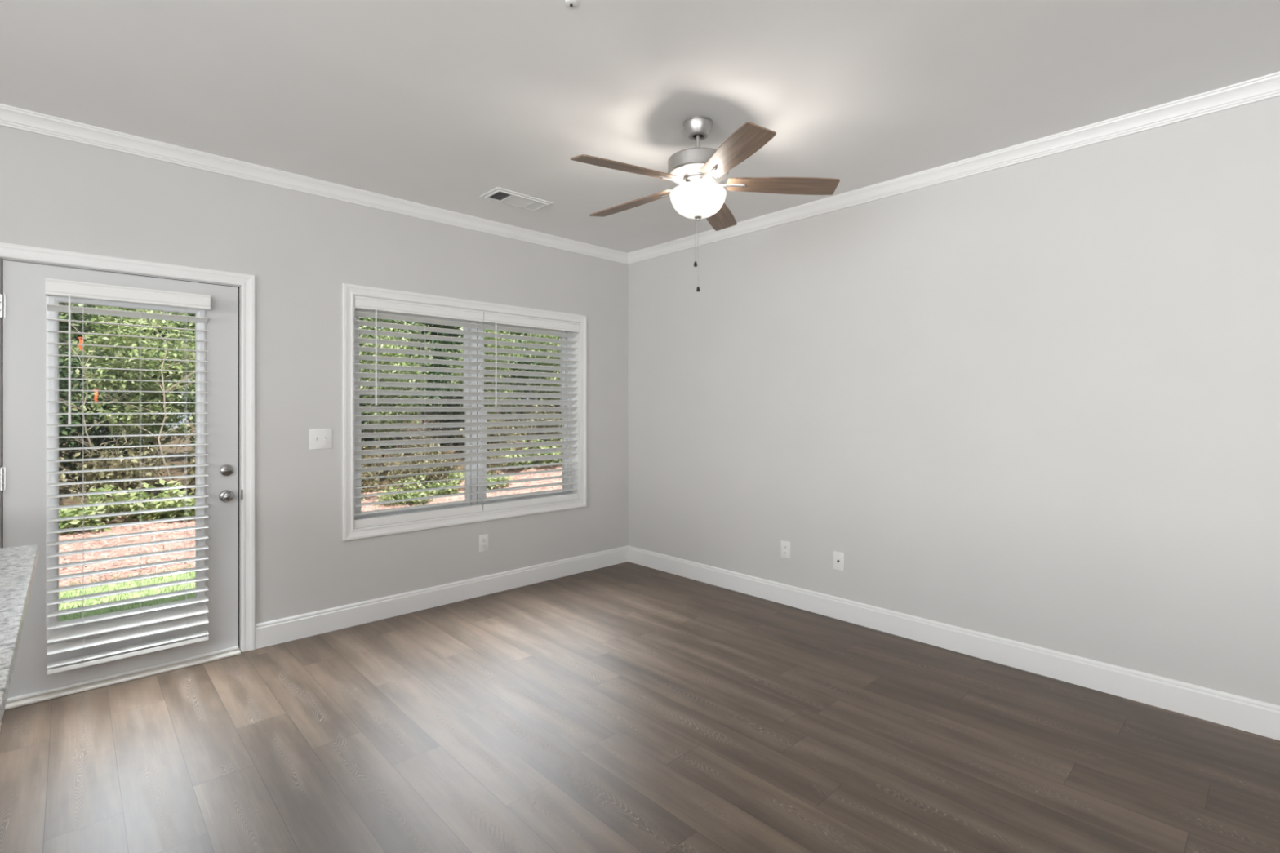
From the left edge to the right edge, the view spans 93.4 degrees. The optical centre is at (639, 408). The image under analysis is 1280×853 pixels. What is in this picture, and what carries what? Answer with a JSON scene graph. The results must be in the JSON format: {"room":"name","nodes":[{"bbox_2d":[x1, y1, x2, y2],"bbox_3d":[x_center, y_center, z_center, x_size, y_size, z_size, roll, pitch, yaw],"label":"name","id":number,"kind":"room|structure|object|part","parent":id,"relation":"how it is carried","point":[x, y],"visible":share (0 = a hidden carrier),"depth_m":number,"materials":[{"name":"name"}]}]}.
{"room":"empty living room","nodes":[
{"label":"empty living room","id":0,"kind":"room"},
{"bbox_2d":[0,125,627,651],"bbox_3d":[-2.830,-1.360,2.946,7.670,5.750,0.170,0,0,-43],"label":"wall","id":1,"kind":"structure","parent":0,"point":[300,248],"depth_m":3.62,"materials":[{"name":"paint"}]},
{"bbox_2d":[0,242,255,710],"bbox_3d":[-2.614,0.305,3.104,1.062,2.120,0.228,0,0,-43],"label":"door","id":2,"kind":"structure","parent":1,"relation":"in","point":[24,468],"depth_m":3.02,"materials":[{"name":"paint"}]},
{"bbox_3d":[-2.588,0.270,3.069,0.620,1.648,0.031,0,0,-43],"label":"glass frame","id":3,"kind":"part","parent":2,"relation":"part of","materials":[{"name":"white plastic"}]},
{"bbox_2d":[44,278,210,675],"bbox_3d":[-2.549,0.318,3.033,0.629,1.842,0.086,0,0,-43],"label":"window blind","id":4,"kind":"object","parent":2,"relation":"attached to","point":[55,287],"visible":1,"depth_m":3.01,"materials":[{"name":"white plastic"}]},
{"bbox_3d":[-2.686,0.342,2.910,0.002,1.759,0.068,0,0,-43],"label":"ladder cord","id":5,"kind":"part","parent":4,"relation":"part of","materials":[{"name":"white fabric"}]},
{"bbox_3d":[-2.552,1.228,3.037,0.617,0.022,0.060,0,0,-43],"label":"rail","id":6,"kind":"part","parent":4,"relation":"part of","materials":[{"name":"white plastic"}]},
{"bbox_3d":[-2.531,0.342,3.056,0.002,1.759,0.068,0,0,-43],"label":"ladder cord","id":7,"kind":"part","parent":4,"relation":"part of","materials":[{"name":"white fabric"}]},
{"bbox_3d":[-2.398,0.342,3.183,0.002,1.759,0.068,0,0,-43],"label":"ladder cord","id":8,"kind":"part","parent":4,"relation":"part of","materials":[{"name":"white fabric"}]},
{"bbox_3d":[-2.264,0.485,3.312,0.053,0.053,0.050,0,0,-43],"label":"knob","id":9,"kind":"part","parent":2,"relation":"part of","materials":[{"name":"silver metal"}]},
{"bbox_2d":[0,103,627,264],"bbox_3d":[-2.817,-1.331,2.808,7.500,0.082,0.050,0,0,-43],"label":"crown molding","id":10,"kind":"structure","parent":1,"relation":"attached to","point":[11,117],"depth_m":3.44,"materials":[{"name":"paint"}]},
{"bbox_2d":[309,428,332,449],"bbox_3d":[-1.936,0.185,3.662,0.128,0.122,0.017,0,0,-43],"label":"light switch","id":11,"kind":"object","parent":1,"relation":"attached to","point":[320,438],"visible":1,"depth_m":3.67,"materials":[{"name":"white plastic"}]},
{"bbox_2d":[255,546,627,648],"bbox_3d":[-1.145,1.296,4.410,2.868,0.138,0.015,0,0,-43],"label":"baseboard","id":12,"kind":"structure","parent":1,"relation":"attached to","point":[278,631],"depth_m":4.08,"materials":[{"name":"paint"}]},
{"bbox_2d":[342,283,586,541],"bbox_3d":[-1.206,0.022,4.466,1.917,1.601,0.187,0,0,-43],"label":"window","id":13,"kind":"structure","parent":1,"relation":"in","point":[348,483],"depth_m":4.38,"materials":[{"name":"paint"}]},
{"bbox_3d":[-1.576,-0.324,4.215,0.807,0.688,0.026,0,0,-43],"label":"sash","id":14,"kind":"part","parent":13,"relation":"part of","materials":[{"name":"white plastic"}]},
{"bbox_3d":[-1.554,0.349,4.192,0.807,0.728,0.030,0,0,-43],"label":"sash","id":15,"kind":"part","parent":13,"relation":"part of","materials":[{"name":"white plastic"}]},
{"bbox_3d":[-1.563,0.022,4.205,0.895,1.465,0.076,0,0,-43],"label":"frame","id":16,"kind":"part","parent":13,"relation":"part of","materials":[{"name":"white plastic"}]},
{"bbox_2d":[354,296,484,527],"bbox_3d":[-1.490,0.022,4.125,0.892,1.454,0.088,0,0,-43],"label":"window blind","id":17,"kind":"object","parent":13,"relation":"attached to","point":[360,303],"visible":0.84,"depth_m":4.09,"materials":[{"name":"white plastic"}]},
{"bbox_3d":[-1.715,0.033,3.928,0.002,1.352,0.068,0,0,-43],"label":"ladder cord","id":18,"kind":"part","parent":17,"relation":"part of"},
{"bbox_3d":[-1.498,0.727,4.133,0.888,0.044,0.060,0,0,-43],"label":"rail","id":19,"kind":"part","parent":17,"relation":"part of","materials":[{"name":"white plastic"}]},
{"bbox_3d":[-0.927,-0.324,4.828,0.786,0.688,0.026,0,0,-43],"label":"sash","id":20,"kind":"part","parent":13,"relation":"part of","materials":[{"name":"white plastic"}]},
{"bbox_3d":[-0.916,0.022,4.816,0.870,1.465,0.076,0,0,-43],"label":"frame","id":21,"kind":"part","parent":13,"relation":"part of","materials":[{"name":"white plastic"}]},
{"bbox_3d":[-0.905,0.349,4.805,0.786,0.728,0.030,0,0,-43],"label":"sash","id":22,"kind":"part","parent":13,"relation":"part of","materials":[{"name":"white plastic"}]},
{"bbox_2d":[479,311,579,510],"bbox_3d":[-0.844,0.022,4.736,0.875,1.454,0.088,0,0,-43],"label":"window blind","id":23,"kind":"object","parent":13,"relation":"attached to","point":[488,317],"visible":1,"depth_m":4.71,"materials":[{"name":"white plastic"}]},
{"bbox_3d":[-1.068,0.033,4.539,0.002,1.352,0.068,0,0,-43],"label":"ladder cord","id":24,"kind":"part","parent":23,"relation":"part of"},
{"bbox_3d":[-0.851,0.727,4.744,0.871,0.044,0.060,0,0,-43],"label":"rail","id":25,"kind":"part","parent":23,"relation":"part of","materials":[{"name":"white plastic"}]},
{"bbox_3d":[-0.610,0.033,4.971,0.002,1.352,0.068,0,0,-43],"label":"ladder cord","id":26,"kind":"part","parent":23,"relation":"part of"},
{"bbox_2d":[479,533,488,551],"bbox_3d":[-1.144,0.985,4.415,0.074,0.122,0.009,0,0,-43],"label":"wall outlet","id":27,"kind":"object","parent":1,"relation":"attached to","point":[483,539],"visible":1,"depth_m":4.41,"materials":[{"name":"white plastic"}]},
{"bbox_2d":[0,561,1279,852],"bbox_3d":[-0.259,1.425,0.099,7.500,0.120,7.500,0,0,-43],"label":"floor","id":28,"kind":"structure","parent":0,"point":[627,707],"depth_m":2.41,"materials":[{"name":"wood"}]},
{"bbox_2d":[0,545,38,728],"bbox_3d":[-1.099,0.908,0.293,1.044,0.914,3.735,0,0,-43],"label":"kitchen island","id":29,"kind":"object","parent":28,"relation":"on","point":[17,564],"visible":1,"depth_m":1.42,"materials":[{"name":"stone"}]},
{"bbox_2d":[0,0,1279,253],"bbox_3d":[-0.259,-1.447,0.099,7.500,0.150,7.500,0,0,-43],"label":"ceiling","id":30,"kind":"structure","parent":0,"point":[445,104],"depth_m":2.53,"materials":[{"name":"paint"}]},
{"bbox_2d":[480,186,553,211],"bbox_3d":[-0.807,-1.365,3.964,0.420,0.013,0.225,0,0,-43],"label":"ceiling vent","id":31,"kind":"object","parent":30,"relation":"in","point":[498,194],"visible":1,"depth_m":3.94,"materials":[{"name":"white metal"}]},
{"bbox_2d":[564,0,577,7],"bbox_3d":[-0.233,-1.365,2.039,0.040,0.013,0.040,0,0,-43],"label":"sprinkler head","id":32,"kind":"object","parent":30,"relation":"attached to","point":[571,3],"visible":1,"depth_m":2.03,"materials":[{"name":"metal"}]},
{"bbox_2d":[570,115,839,292],"bbox_3d":[0.245,-0.966,2.903,1.272,0.812,1.269,0,0,-43],"label":"ceiling fan","id":33,"kind":"object","parent":30,"relation":"hanging from","point":[697,171],"visible":1,"depth_m":2.82,"materials":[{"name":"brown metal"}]},
{"bbox_3d":[-0.051,-1.066,2.678,0.521,0.006,0.137,-3,14,-34],"label":"blade","id":34,"kind":"part","parent":33,"relation":"part of","materials":[{"name":"brown wood"}]},
{"bbox_3d":[-0.035,-1.066,3.146,0.521,0.006,0.137,-3,10,38],"label":"blade","id":35,"kind":"part","parent":33,"relation":"part of","materials":[{"name":"brown wood"}]},
{"bbox_3d":[0.279,-0.747,2.894,0.003,0.326,0.003,0,0,-43],"label":"pull chain","id":36,"kind":"part","parent":33,"relation":"part of","materials":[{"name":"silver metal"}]},
{"bbox_3d":[0.279,-0.980,2.900,0.269,0.118,0.269,0,0,-43],"label":"lamp shade","id":37,"kind":"part","parent":33,"relation":"part of","materials":[{"name":"white glass"}]},
{"bbox_3d":[0.415,-1.066,3.274,0.137,0.006,0.521,-13,-7,19],"label":"blade","id":38,"kind":"part","parent":33,"relation":"part of","materials":[{"name":"brown wood"}]},
{"bbox_3d":[0.388,-1.066,2.517,0.137,0.006,0.521,12,-1,-16],"label":"blade","id":39,"kind":"part","parent":33,"relation":"part of","materials":[{"name":"brown wood"}]},
{"bbox_3d":[0.677,-1.066,2.886,0.521,0.006,0.137,2,-12,2],"label":"blade","id":40,"kind":"part","parent":33,"relation":"part of","materials":[{"name":"brown wood"}]},
{"bbox_2d":[627,96,1279,705],"bbox_3d":[2.529,-0.004,2.732,0.170,3.037,7.500,0,0,-43],"label":"wall","id":41,"kind":"structure","parent":0,"point":[1035,402],"depth_m":3.19,"materials":[{"name":"paint"}]},
{"bbox_2d":[781,540,790,559],"bbox_3d":[1.014,0.984,4.207,0.009,0.118,0.074,0,0,-43],"label":"wall outlet","id":42,"kind":"object","parent":41,"relation":"attached to","point":[785,545],"visible":1,"depth_m":4.20,"materials":[{"name":"white plastic"}]},
{"bbox_2d":[833,551,844,571],"bbox_3d":[1.286,0.990,3.913,0.017,0.118,0.074,0,0,-43],"label":"cable jack","id":43,"kind":"object","parent":41,"relation":"attached to","point":[838,557],"visible":1,"depth_m":3.91,"materials":[{"name":"white plastic"}]},
{"bbox_2d":[627,545,1279,740],"bbox_3d":[2.462,1.296,2.669,0.015,0.138,7.500,0,0,-43],"label":"baseboard","id":44,"kind":"structure","parent":41,"relation":"attached to","point":[1237,712],"depth_m":3.18,"materials":[{"name":"paint"}]},
{"bbox_2d":[627,71,1279,264],"bbox_3d":[2.449,-1.331,2.657,0.050,0.082,7.500,0,0,-43],"label":"crown molding","id":45,"kind":"structure","parent":41,"relation":"attached to","point":[1267,86],"depth_m":3.17,"materials":[{"name":"paint"}]},
{"label":"outside","id":46,"kind":"structure","parent":0,"visible":0},
{"bbox_2d":[58,461,562,586],"bbox_3d":[-3.403,1.149,8.890,18.000,0.691,3.600,0,0,-43],"label":"ground","id":47,"kind":"structure","parent":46,"point":[65,582],"depth_m":6.69,"materials":[{"name":"brown soil"}]},
{"bbox_2d":[58,491,94,533],"bbox_3d":[-7.029,1.226,7.067,1.060,0.595,1.036,0,0,-37],"label":"seedling","id":48,"kind":"object","parent":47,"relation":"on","point":[64,512],"visible":0.13,"depth_m":7.02,"materials":[{"name":"green plant"}]},
{"bbox_2d":[58,483,139,535],"bbox_3d":[-6.702,1.215,7.249,1.112,0.624,1.086,0,0,-39],"label":"seedling","id":49,"kind":"object","parent":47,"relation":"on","point":[101,509],"visible":0.53,"depth_m":7.26,"materials":[{"name":"green plant"}]},
{"bbox_3d":[-6.633,1.242,7.291,0.449,0.547,0.797,0,0,-4],"label":"stem","id":50,"kind":"part","parent":49,"relation":"part of","materials":[{"name":"green plant"}]},
{"bbox_2d":[113,488,193,521],"bbox_3d":[-6.408,1.264,7.903,0.848,0.488,0.868,0,0,18],"label":"seedling","id":51,"kind":"object","parent":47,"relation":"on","point":[149,516],"visible":0.49,"depth_m":7.71,"materials":[{"name":"green plant"}]},
{"bbox_2d":[137,479,195,519],"bbox_3d":[-6.032,1.217,8.021,1.075,0.618,1.100,0,0,4],"label":"seedling","id":52,"kind":"object","parent":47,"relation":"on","point":[176,503],"visible":0.38,"depth_m":7.74,"materials":[{"name":"green plant"}]},
{"bbox_2d":[58,461,562,586],"bbox_3d":[-3.727,1.194,8.442,10.369,0.608,3.694,0,0,-43],"label":"straw","id":53,"kind":"object","parent":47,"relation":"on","point":[391,507],"visible":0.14,"depth_m":6.61,"materials":[{"name":"brown plant"}]},
{"bbox_2d":[360,455,382,501],"bbox_3d":[-4.512,1.009,9.515,1.098,0.956,0.884,0,0,2],"label":"dry shrub","id":54,"kind":"object","parent":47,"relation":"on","point":[366,474],"visible":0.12,"depth_m":9.54,"materials":[{"name":"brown plant"}]},
{"bbox_2d":[373,475,435,506],"bbox_3d":[-3.604,1.273,9.312,0.883,0.508,0.904,0,0,-5],"label":"seedling","id":55,"kind":"object","parent":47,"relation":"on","point":[421,494],"visible":0.66,"depth_m":9.24,"materials":[{"name":"green plant"}]},
{"bbox_2d":[377,445,444,493],"bbox_3d":[-3.889,1.000,10.124,1.121,0.976,0.903,0,0,-28],"label":"dry shrub","id":56,"kind":"object","parent":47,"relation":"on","point":[410,471],"visible":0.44,"depth_m":10.08,"materials":[{"name":"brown plant"}]},
{"bbox_2d":[414,436,465,488],"bbox_3d":[-3.432,0.965,10.580,0.913,0.986,1.133,0,0,14],"label":"dry shrub","id":57,"kind":"object","parent":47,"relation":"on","point":[445,468],"visible":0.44,"depth_m":10.43,"materials":[{"name":"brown plant"}]},
{"bbox_3d":[-3.436,0.965,10.612,0.853,0.986,0.995,0,0,28],"label":"stem","id":58,"kind":"part","parent":57,"relation":"part of","materials":[{"name":"brown plant"}]},
{"bbox_2d":[418,470,465,495],"bbox_3d":[-3.301,1.272,10.196,0.825,0.464,0.806,0,0,-36],"label":"seedling","id":59,"kind":"object","parent":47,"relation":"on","point":[437,492],"visible":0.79,"depth_m":10.09,"materials":[{"name":"green plant"}]},
{"bbox_2d":[462,471,514,489],"bbox_3d":[-2.682,1.195,10.552,0.875,0.492,0.855,0,0,-26],"label":"seedling","id":60,"kind":"object","parent":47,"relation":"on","point":[498,478],"visible":0.35,"depth_m":10.43,"materials":[{"name":"green plant"}]},
{"bbox_2d":[486,443,507,475],"bbox_3d":[-2.796,0.903,11.096,0.823,0.889,1.022,0,0,-42],"label":"dry shrub","id":61,"kind":"object","parent":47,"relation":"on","point":[491,465],"visible":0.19,"depth_m":11.04,"materials":[{"name":"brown plant"}]},
{"bbox_2d":[493,448,535,470],"bbox_3d":[-2.559,0.966,11.869,1.010,0.581,1.034,0,0,5],"label":"seedling","id":62,"kind":"object","parent":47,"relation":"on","point":[523,463],"visible":0.3,"depth_m":11.68,"materials":[{"name":"green plant"}]},
{"bbox_2d":[512,439,562,464],"bbox_3d":[-2.012,0.869,12.111,1.184,0.681,1.212,0,0,-2],"label":"seedling","id":63,"kind":"object","parent":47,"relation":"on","point":[547,461],"visible":0.34,"depth_m":11.91,"materials":[{"name":"green plant"}]},
{"bbox_2d":[543,439,562,460],"bbox_3d":[-1.424,0.825,12.456,1.102,0.634,1.128,0,0,-41],"label":"seedling","id":64,"kind":"object","parent":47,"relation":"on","point":[556,446],"visible":0.05,"depth_m":12.59,"materials":[{"name":"green plant"}]},
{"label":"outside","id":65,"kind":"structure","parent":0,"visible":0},
{"bbox_2d":[58,564,195,621],"bbox_3d":[-1.196,1.515,6.553,18.000,0.001,2.830,0,0,-43],"label":"lawn","id":66,"kind":"structure","parent":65,"point":[90,613],"depth_m":4.89,"materials":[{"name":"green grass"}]},
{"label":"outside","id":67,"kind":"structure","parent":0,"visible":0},
{"bbox_2d":[58,404,562,511],"bbox_3d":[-14.652,0.303,23.713,36.000,2.280,33.400,0,0,-43],"label":"bushes","id":68,"kind":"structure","parent":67,"point":[181,460],"depth_m":14.16,"materials":[{"name":"green plant"}]},
{"bbox_2d":[58,457,82,506],"bbox_3d":[-8.080,0.684,7.369,1.493,1.614,1.854,0,0,28],"label":"dry shrub","id":69,"kind":"object","parent":68,"relation":"on","point":[60,458],"visible":0.03,"depth_m":7.95,"materials":[{"name":"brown plant"}]},
{"bbox_2d":[58,324,131,503],"bbox_3d":[-7.490,0.182,8.013,1.252,2.599,1.158,0,0,38],"label":"bare sapling","id":70,"kind":"object","parent":68,"relation":"on","point":[77,371],"visible":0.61,"depth_m":8.08,"materials":[{"name":"green plant"}]},
{"bbox_2d":[78,337,82,350],"bbox_3d":[-7.431,-0.861,8.014,0.052,0.173,0.037,0,0,-43],"label":"ribbon","id":71,"kind":"object","parent":70,"relation":"attached to","point":[79,338],"visible":0.77,"depth_m":8.01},
{"bbox_2d":[93,389,97,401],"bbox_3d":[-7.322,-0.171,8.117,0.052,0.173,0.037,0,0,-43],"label":"ribbon","id":72,"kind":"object","parent":70,"relation":"hanging from","point":[96,395],"visible":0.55,"depth_m":8.11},
{"bbox_2d":[58,302,143,422],"bbox_3d":[-11.992,-1.008,11.751,3.676,4.953,3.169,0,0,-12],"label":"tree","id":73,"kind":"object","parent":68,"relation":"on","point":[63,326],"visible":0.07,"depth_m":11.62,"materials":[{"name":"green plant"}]},
{"bbox_2d":[58,414,173,512],"bbox_3d":[-7.146,0.733,8.199,1.398,1.510,1.735,0,0,-15],"label":"dry shrub","id":74,"kind":"object","parent":68,"relation":"on","point":[111,464],"visible":0.55,"depth_m":8.11,"materials":[{"name":"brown plant"}]},
{"bbox_2d":[58,339,182,491],"bbox_3d":[-9.412,0.171,10.289,1.950,2.628,2.763,0,0,32],"label":"leafy shrub","id":75,"kind":"object","parent":68,"relation":"on","point":[63,419],"visible":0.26,"depth_m":10.11,"materials":[{"name":"green plant"}]},
{"bbox_3d":[-9.466,0.492,10.309,1.370,1.986,1.016,0,0,-15],"label":"stem","id":76,"kind":"part","parent":75,"relation":"part of","materials":[{"name":"brown plant"}]},
{"bbox_2d":[58,305,195,498],"bbox_3d":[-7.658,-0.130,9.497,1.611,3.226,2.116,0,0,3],"label":"tree","id":77,"kind":"object","parent":68,"relation":"on","point":[109,340],"visible":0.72,"depth_m":9.07,"materials":[{"name":"green plant"}]},
{"bbox_3d":[-7.355,-0.014,9.572,1.549,2.993,1.516,0,0,36],"label":"stem","id":78,"kind":"part","parent":77,"relation":"part of","materials":[{"name":"brown plant"}]},
{"bbox_2d":[94,311,195,497],"bbox_3d":[-6.655,-0.037,8.681,1.362,3.057,1.473,0,0,-17],"label":"bare sapling","id":79,"kind":"object","parent":68,"relation":"on","point":[184,347],"visible":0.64,"depth_m":8.59,"materials":[{"name":"green plant"}]},
{"bbox_2d":[151,311,195,422],"bbox_3d":[-9.326,-0.953,14.073,3.097,4.840,3.592,0,0,-24],"label":"tree","id":80,"kind":"object","parent":68,"relation":"on","point":[181,324],"visible":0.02,"depth_m":13.09,"materials":[{"name":"green plant"}]},
{"bbox_2d":[153,416,195,493],"bbox_3d":[-6.192,0.677,9.148,1.872,1.629,1.508,0,0,-37],"label":"dry shrub","id":81,"kind":"object","parent":68,"relation":"on","point":[188,472],"visible":0.02,"depth_m":8.78,"materials":[{"name":"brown plant"}]},
{"bbox_2d":[172,351,195,473],"bbox_3d":[-7.802,0.100,11.777,2.920,2.778,2.061,0,0,30],"label":"leafy shrub","id":82,"kind":"object","parent":68,"relation":"on","point":[191,438],"visible":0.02,"depth_m":11.32,"materials":[{"name":"green plant"}]},
{"bbox_2d":[359,330,391,464],"bbox_3d":[-5.108,-0.039,10.572,1.473,3.057,1.362,0,0,-19],"label":"bare sapling","id":83,"kind":"object","parent":68,"relation":"on","point":[390,331],"visible":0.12,"depth_m":10.60,"materials":[{"name":"green plant"}]},
{"bbox_2d":[360,414,398,493],"bbox_3d":[-5.033,0.752,10.262,1.687,1.469,1.359,0,0,-28],"label":"dry shrub","id":84,"kind":"object","parent":68,"relation":"on","point":[376,446],"visible":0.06,"depth_m":10.35,"materials":[{"name":"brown plant"}]},
{"bbox_2d":[359,360,403,466],"bbox_3d":[-6.268,0.094,13.233,2.070,2.790,2.933,0,0,11],"label":"leafy shrub","id":85,"kind":"object","parent":68,"relation":"on","point":[362,422],"visible":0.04,"depth_m":13.34,"materials":[{"name":"green plant"}]},
{"bbox_2d":[359,316,431,448],"bbox_3d":[-7.212,-1.259,16.118,3.051,4.768,3.539,0,0,-16],"label":"tree","id":86,"kind":"object","parent":68,"relation":"on","point":[371,319],"visible":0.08,"depth_m":15.52,"materials":[{"name":"green plant"}]},
{"bbox_2d":[359,326,433,475],"bbox_3d":[-4.944,-0.125,12.046,1.579,3.161,2.073,0,0,5],"label":"leafy shrub","id":87,"kind":"object","parent":68,"relation":"on","point":[388,346],"visible":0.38,"depth_m":11.67,"materials":[{"name":"green plant"}]},
{"bbox_2d":[389,420,453,484],"bbox_3d":[-4.057,0.742,11.170,1.308,1.413,1.624,0,0,-30],"label":"dry shrub","id":88,"kind":"object","parent":68,"relation":"on","point":[424,437],"visible":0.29,"depth_m":11.11,"materials":[{"name":"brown plant"}]},
{"bbox_2d":[404,322,465,414],"bbox_3d":[-6.903,-2.645,21.898,3.950,6.201,5.038,0,0,-15],"label":"evergreen tree","id":89,"kind":"object","parent":68,"relation":"on","point":[433,341],"visible":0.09,"depth_m":20.46,"materials":[{"name":"green plant"}]},
{"bbox_2d":[400,340,503,446],"bbox_3d":[-4.732,-0.316,14.693,2.876,2.735,2.029,0,0,-31],"label":"leafy shrub","id":90,"kind":"object","parent":68,"relation":"on","point":[439,357],"visible":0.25,"depth_m":14.52,"materials":[{"name":"green plant"}]},
{"bbox_3d":[-4.774,0.018,14.737,1.425,2.067,1.058,0,0,12],"label":"stem","id":91,"kind":"part","parent":90,"relation":"part of","materials":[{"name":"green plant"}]},
{"bbox_2d":[447,327,524,420],"bbox_3d":[-3.459,-0.474,13.361,1.558,3.119,2.046,0,0,-28],"label":"leafy shrub","id":92,"kind":"object","parent":68,"relation":"on","point":[485,330],"visible":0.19,"depth_m":13.01,"materials":[{"name":"green plant"}]},
{"bbox_2d":[457,397,530,465],"bbox_3d":[-2.954,0.391,12.245,1.504,1.625,1.867,0,0,10],"label":"dry shrub","id":93,"kind":"object","parent":68,"relation":"on","point":[513,420],"visible":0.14,"depth_m":12.06,"materials":[{"name":"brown plant"}]},
{"bbox_2d":[451,325,542,420],"bbox_3d":[-4.307,-1.897,18.877,3.113,4.865,3.611,0,0,-28],"label":"tree","id":94,"kind":"object","parent":68,"relation":"on","point":[460,327],"visible":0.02,"depth_m":18.40,"materials":[{"name":"green plant"}]},
{"bbox_2d":[484,331,530,435],"bbox_3d":[-3.015,-0.465,12.600,1.547,3.210,1.430,0,0,17],"label":"bare sapling","id":95,"kind":"object","parent":68,"relation":"on","point":[491,375],"visible":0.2,"depth_m":12.70,"materials":[{"name":"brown plant"}]},
{"bbox_2d":[485,333,550,428],"bbox_3d":[-3.284,-0.670,16.153,1.990,2.682,2.820,0,0,25],"label":"leafy shrub","id":96,"kind":"object","parent":68,"relation":"on","point":[517,340],"visible":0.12,"depth_m":15.74,"materials":[{"name":"green plant"}]},
{"bbox_2d":[503,391,562,449],"bbox_3d":[-2.017,0.182,13.061,1.858,1.617,1.496,0,0,26],"label":"dry shrub","id":97,"kind":"object","parent":68,"relation":"on","point":[536,412],"visible":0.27,"depth_m":12.99,"materials":[{"name":"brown plant"}]},
{"bbox_2d":[522,333,559,433],"bbox_3d":[-2.027,-0.786,14.537,1.542,3.088,2.026,0,0,-25],"label":"leafy shrub","id":98,"kind":"object","parent":68,"relation":"on","point":[531,335],"visible":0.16,"depth_m":14.43,"materials":[{"name":"green plant"}]},
{"bbox_2d":[539,343,562,420],"bbox_3d":[-1.775,-0.725,17.555,2.941,2.797,2.075,0,0,9],"label":"leafy shrub","id":99,"kind":"object","parent":68,"relation":"on","point":[559,412],"visible":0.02,"depth_m":17.38,"materials":[{"name":"green plant"}]}
]}

